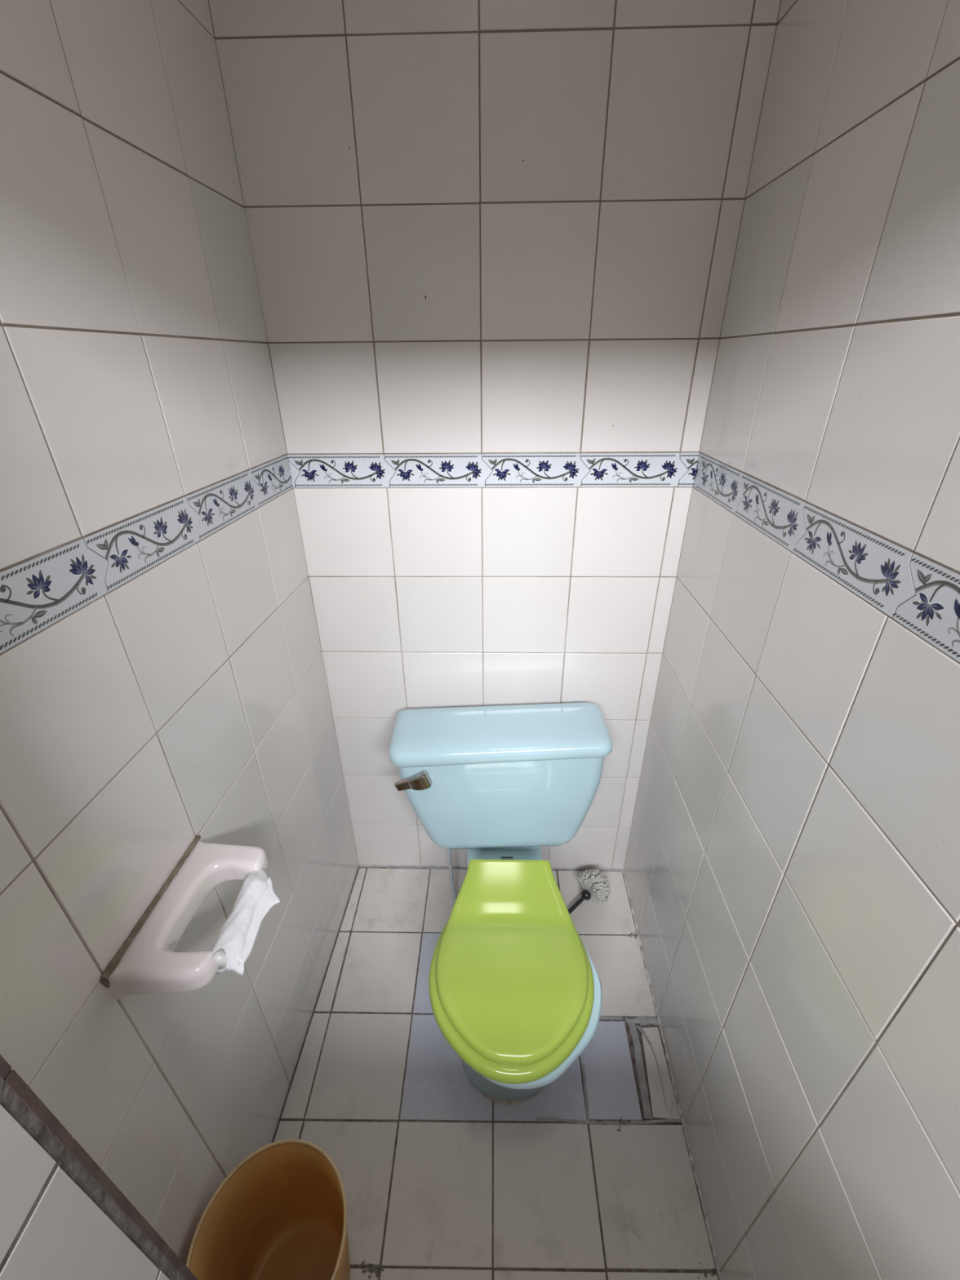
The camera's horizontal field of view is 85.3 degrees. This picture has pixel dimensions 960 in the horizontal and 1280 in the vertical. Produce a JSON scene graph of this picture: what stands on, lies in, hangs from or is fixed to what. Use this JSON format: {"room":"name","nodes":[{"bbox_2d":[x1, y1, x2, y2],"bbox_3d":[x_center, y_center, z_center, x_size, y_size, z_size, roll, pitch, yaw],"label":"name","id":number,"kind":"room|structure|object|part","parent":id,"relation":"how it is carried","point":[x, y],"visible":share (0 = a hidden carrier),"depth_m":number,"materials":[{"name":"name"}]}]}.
{"room":"toilet room","nodes":[
{"label":"toilet room","id":0,"kind":"room"},
{"bbox_2d":[0,1054,198,1279],"bbox_3d":[-0.017,0.161,0.135,1.069,2.425,0.179,0,28,1],"label":"wall","id":1,"kind":"structure","parent":0,"point":[62,1217],"depth_m":0.30,"materials":[{"name":"tile"}]},
{"bbox_2d":[0,0,358,1264],"bbox_3d":[-0.478,-0.073,0.581,0.092,2.420,1.161,1,28,3],"label":"wall","id":2,"kind":"structure","parent":0,"point":[189,698],"depth_m":0.66,"materials":[{"name":"tile"}]},
{"bbox_2d":[0,454,293,653],"bbox_3d":[-0.427,-0.118,0.652,0.002,0.066,0.984,1,28,3],"label":"trim","id":3,"kind":"structure","parent":2,"relation":"attached to","point":[36,593],"depth_m":0.62,"materials":[{"name":"tile"}]},
{"bbox_2d":[99,835,267,999],"bbox_3d":[-0.379,0.367,0.705,0.137,0.055,0.213,0,28,1],"label":"toilet paper holder","id":4,"kind":"object","parent":2,"relation":"attached to","point":[146,962],"visible":0.96,"depth_m":0.67,"materials":[{"name":"white ceramic"}]},
{"bbox_2d":[211,868,279,975],"bbox_3d":[-0.311,0.374,0.706,0.058,0.043,0.134,0,28,1],"label":"toilet paper","id":5,"kind":"object","parent":4,"relation":"attached to","point":[237,935],"visible":0.99,"depth_m":0.69,"materials":[{"name":"white paper"}]},
{"bbox_2d":[208,0,781,869],"bbox_3d":[0.024,-0.368,1.121,1.039,2.420,0.102,0,28,1],"label":"wall","id":6,"kind":"structure","parent":0,"point":[481,227],"depth_m":0.94,"materials":[{"name":"tile"}]},
{"bbox_2d":[359,865,622,871],"bbox_3d":[0.032,0.721,1.648,0.834,0.011,0.010,0,28,1],"label":"trim","id":7,"kind":"structure","parent":6,"relation":"attached to","point":[362,866],"depth_m":1.65,"materials":[{"name":"white tile"}]},
{"bbox_2d":[287,453,698,487],"bbox_3d":[0.023,-0.349,1.075,0.836,0.066,0.001,0,28,1],"label":"trim","id":8,"kind":"structure","parent":6,"relation":"attached to","point":[607,469],"depth_m":1.07,"materials":[{"name":"tile"}]},
{"bbox_2d":[271,866,719,1279],"bbox_3d":[-0.014,1.099,1.031,1.059,0.081,1.450,0,28,1],"label":"floor","id":9,"kind":"structure","parent":0,"point":[588,1175],"depth_m":1.09,"materials":[{"name":"tile"}]},
{"bbox_2d":[185,1138,350,1279],"bbox_3d":[-0.314,1.008,0.837,0.228,0.269,0.228,0,28,1],"label":"waste bin","id":10,"kind":"object","parent":9,"relation":"on","point":[281,1213],"visible":0.99,"depth_m":0.90,"materials":[{"name":"orange plastic"}]},
{"bbox_2d":[388,702,613,1099],"bbox_3d":[0.042,0.596,1.162,0.504,0.682,0.643,0,28,1],"label":"toilet","id":11,"kind":"object","parent":9,"relation":"on","point":[515,989],"visible":1,"depth_m":1.13,"materials":[{"name":"blue ceramic"}]},
{"bbox_3d":[-0.151,0.319,1.175,0.084,0.052,0.028,0,28,1],"label":"flush lever","id":12,"kind":"part","parent":11,"relation":"part of","materials":[{"name":"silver metal"}]},
{"bbox_2d":[446,848,457,902],"bbox_3d":[-0.058,0.666,1.392,0.030,0.342,0.200,-7,29,-12],"label":"hose","id":13,"kind":"object","parent":11,"relation":"hanging from","point":[448,851],"visible":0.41,"depth_m":1.49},
{"bbox_3d":[0.045,0.215,1.214,0.504,0.060,0.191,0,28,1],"label":"tank lid","id":14,"kind":"part","parent":11,"relation":"part of","materials":[{"name":"blue ceramic"}]},
{"bbox_3d":[0.047,0.360,1.299,0.481,0.313,0.170,0,28,1],"label":"tank","id":15,"kind":"part","parent":11,"relation":"part of","materials":[{"name":"blue ceramic"}]},
{"bbox_3d":[0.061,0.648,1.054,0.324,0.030,0.405,0,28,1],"label":"seat","id":16,"kind":"part","parent":11,"relation":"part of","materials":[{"name":"green plastic"}]},
{"bbox_3d":[0.062,0.605,1.022,0.297,0.077,0.358,0,28,1],"label":"seat lid","id":17,"kind":"part","parent":11,"relation":"part of","materials":[{"name":"green plastic"}]},
{"bbox_2d":[568,868,611,914],"bbox_3d":[0.265,0.753,1.478,0.279,0.101,0.103,-24,36,-37],"label":"toilet brush","id":18,"kind":"object","parent":9,"relation":"on","point":[595,886],"visible":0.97,"depth_m":1.51,"materials":[{"name":"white plastic"}]},
{"bbox_3d":[0.238,0.794,1.462,0.048,0.045,0.206,17,33,29],"label":"handle","id":19,"kind":"part","parent":18,"relation":"part of","materials":[{"name":"black plastic"}]},
{"bbox_2d":[623,0,959,1279],"bbox_3d":[0.465,-0.069,0.555,0.092,2.420,1.160,1,28,2],"label":"wall","id":20,"kind":"structure","parent":0,"point":[792,866],"depth_m":0.64,"materials":[{"name":"tile"}]},
{"bbox_2d":[622,870,721,1279],"bbox_3d":[0.429,0.997,1.127,0.009,0.010,1.156,1,28,2],"label":"trim","id":21,"kind":"structure","parent":20,"relation":"attached to","point":[693,1167],"depth_m":1.12,"materials":[{"name":"white tile"}]},
{"bbox_2d":[693,453,959,662],"bbox_3d":[0.421,-0.074,0.556,0.002,0.066,1.154,1,28,2],"label":"trim","id":22,"kind":"structure","parent":20,"relation":"attached to","point":[877,570],"depth_m":0.59,"materials":[{"name":"tile"}]}
]}

